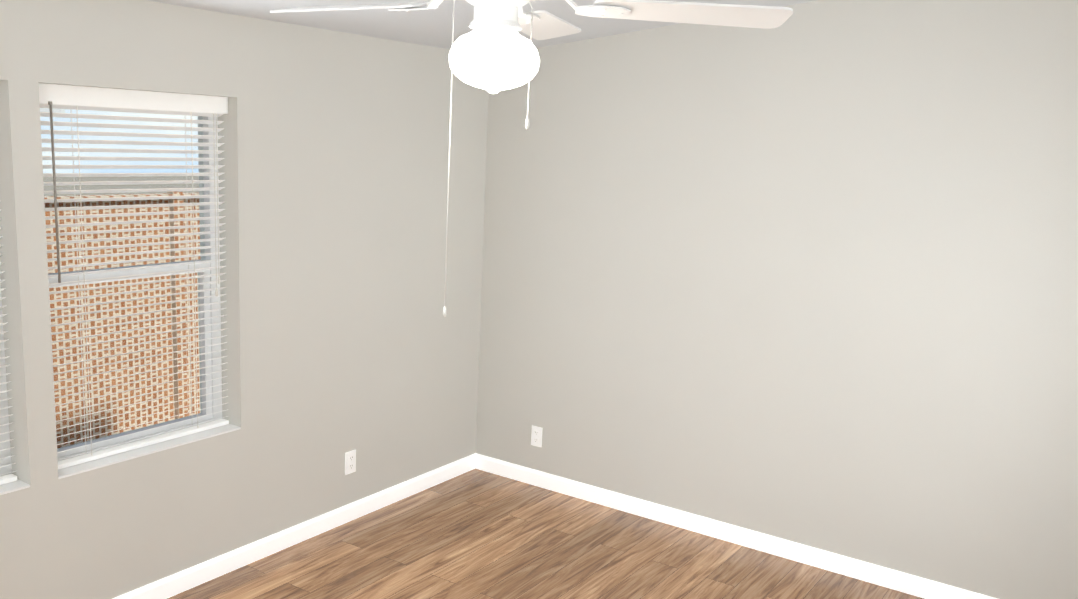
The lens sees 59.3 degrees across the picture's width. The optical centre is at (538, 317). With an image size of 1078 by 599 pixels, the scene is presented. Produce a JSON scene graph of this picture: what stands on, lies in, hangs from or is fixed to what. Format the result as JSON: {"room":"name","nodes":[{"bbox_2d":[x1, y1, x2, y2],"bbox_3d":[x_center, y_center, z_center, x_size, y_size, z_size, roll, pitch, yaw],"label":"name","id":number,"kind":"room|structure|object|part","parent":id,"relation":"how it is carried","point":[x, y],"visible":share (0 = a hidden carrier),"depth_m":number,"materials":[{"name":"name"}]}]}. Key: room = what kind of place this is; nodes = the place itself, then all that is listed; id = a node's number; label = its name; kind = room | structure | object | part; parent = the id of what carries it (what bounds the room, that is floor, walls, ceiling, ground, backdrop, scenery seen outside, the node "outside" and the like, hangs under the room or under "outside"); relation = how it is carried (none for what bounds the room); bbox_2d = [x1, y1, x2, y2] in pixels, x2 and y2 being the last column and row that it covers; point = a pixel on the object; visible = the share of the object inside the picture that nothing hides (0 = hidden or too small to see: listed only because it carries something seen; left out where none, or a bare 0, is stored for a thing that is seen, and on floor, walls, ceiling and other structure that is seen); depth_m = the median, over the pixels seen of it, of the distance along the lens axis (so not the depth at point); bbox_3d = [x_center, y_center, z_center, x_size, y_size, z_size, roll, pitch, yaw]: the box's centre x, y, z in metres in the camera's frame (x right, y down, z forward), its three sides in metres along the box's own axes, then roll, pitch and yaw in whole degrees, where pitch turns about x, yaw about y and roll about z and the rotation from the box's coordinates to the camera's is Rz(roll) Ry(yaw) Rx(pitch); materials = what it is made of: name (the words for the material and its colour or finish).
{"room":"empty bedroom","nodes":[
{"label":"empty bedroom","id":0,"kind":"room"},
{"bbox_2d":[0,0,488,598],"bbox_3d":[-2.006,-0.351,2.965,0.200,3.250,6.080,10,13,33],"label":"wall","id":1,"kind":"structure","parent":0,"point":[340,152],"depth_m":4.14,"materials":[{"name":"beige paint"}]},
{"bbox_2d":[0,283,29,494],"bbox_3d":[-2.072,-0.049,2.942,0.194,1.400,0.810,10,13,33],"label":"window","id":2,"kind":"structure","parent":1,"relation":"in","point":[13,486],"depth_m":3.36,"materials":[{"name":"white plastic"}]},
{"bbox_2d":[0,200,16,484],"bbox_3d":[-2.052,-0.051,2.928,0.078,1.387,0.802,10,13,33],"label":"window blind","id":3,"kind":"object","parent":2,"relation":"attached to","point":[8,478],"visible":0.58,"depth_m":3.31,"materials":[{"name":"white plastic"}]},
{"bbox_2d":[43,110,240,478],"bbox_3d":[-1.562,-0.166,3.687,0.194,1.400,0.810,10,13,33],"label":"window","id":4,"kind":"structure","parent":1,"relation":"in","point":[127,455],"depth_m":3.91,"materials":[{"name":"white plastic"}]},
{"bbox_2d":[38,83,228,468],"bbox_3d":[-1.543,-0.168,3.673,0.078,1.387,0.802,10,13,33],"label":"window blind","id":5,"kind":"object","parent":4,"relation":"attached to","point":[57,96],"visible":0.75,"depth_m":3.61,"materials":[{"name":"white plastic"}]},
{"bbox_2d":[113,453,476,598],"bbox_3d":[-1.992,1.216,3.203,0.013,0.088,5.800,10,13,33],"label":"baseboard","id":6,"kind":"structure","parent":1,"relation":"attached to","point":[233,560],"depth_m":4.42,"materials":[{"name":"white wood"}]},
{"bbox_2d":[345,450,355,474],"bbox_3d":[-0.932,0.717,4.691,0.009,0.114,0.070,10,13,33],"label":"electrical outlet","id":7,"kind":"object","parent":1,"relation":"attached to","point":[350,461],"visible":1,"depth_m":4.68,"materials":[{"name":"white plastic"}]},
{"bbox_2d":[147,0,818,48],"bbox_3d":[0.239,-1.073,1.317,5.500,0.842,6.080,10,13,33],"label":"ceiling","id":8,"kind":"structure","parent":0,"point":[430,27],"depth_m":4.05,"materials":[{"name":"white paint"}]},
{"bbox_2d":[270,0,792,316],"bbox_3d":[-0.156,-0.558,2.352,1.348,1.134,1.397,10,13,33],"label":"ceiling fan","id":9,"kind":"object","parent":8,"relation":"hanging from","point":[493,51],"visible":1,"depth_m":2.28,"materials":[{"name":"white plastic"}]},
{"bbox_3d":[-0.129,-0.393,2.363,0.176,0.809,0.107,10,13,33],"label":"cord","id":10,"kind":"part","parent":9,"relation":"part of","materials":[{"name":"white plastic"}]},
{"bbox_3d":[-0.109,-0.629,2.317,0.224,0.159,0.224,10,13,33],"label":"globe","id":11,"kind":"part","parent":9,"relation":"part of","materials":[{"name":"white glass"}]},
{"bbox_2d":[167,468,923,598],"bbox_3d":[0.107,1.681,1.840,5.500,0.120,6.080,10,13,33],"label":"floor","id":12,"kind":"structure","parent":0,"point":[475,533],"depth_m":4.40,"materials":[{"name":"laminate"}]},
{"bbox_2d":[476,0,1077,598],"bbox_3d":[1.848,-0.356,3.957,5.500,3.250,0.140,10,13,33],"label":"wall","id":13,"kind":"structure","parent":0,"point":[804,274],"depth_m":4.31,"materials":[{"name":"beige paint"}]},
{"bbox_2d":[531,425,542,446],"bbox_3d":[-0.014,0.665,5.301,0.070,0.114,0.009,10,13,33],"label":"electrical outlet","id":14,"kind":"object","parent":13,"relation":"attached to","point":[536,435],"visible":1,"depth_m":5.30,"materials":[{"name":"white plastic"}]},
{"bbox_2d":[477,454,996,598],"bbox_3d":[1.270,1.126,4.492,3.925,0.088,0.013,10,13,33],"label":"baseboard","id":15,"kind":"structure","parent":13,"relation":"attached to","point":[903,582],"depth_m":4.68,"materials":[{"name":"white wood"}]},
{"label":"outside","id":16,"kind":"structure","parent":0,"visible":0},
{"bbox_2d":[43,176,198,195],"bbox_3d":[-17.047,-1.153,16.665,39.799,0.200,80.000,10,13,33],"label":"ground","id":17,"kind":"structure","parent":16,"point":[102,187],"depth_m":38.78,"materials":[{"name":"beige"}]},
{"bbox_2d":[40,108,64,112],"bbox_3d":[-12.420,-0.824,4.147,8.050,4.260,17.500,10,13,33],"label":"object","id":18,"kind":"structure","parent":17,"relation":"on","point":[53,109],"depth_m":9.26,"materials":[{"name":"white plastic"}]},
{"bbox_2d":[44,191,199,448],"bbox_3d":[-4.287,0.358,5.708,0.110,2.120,24.045,10,13,33],"label":"brick wall","id":19,"kind":"structure","parent":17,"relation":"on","point":[98,408],"depth_m":7.29,"materials":[{"name":"brick"}]}
]}

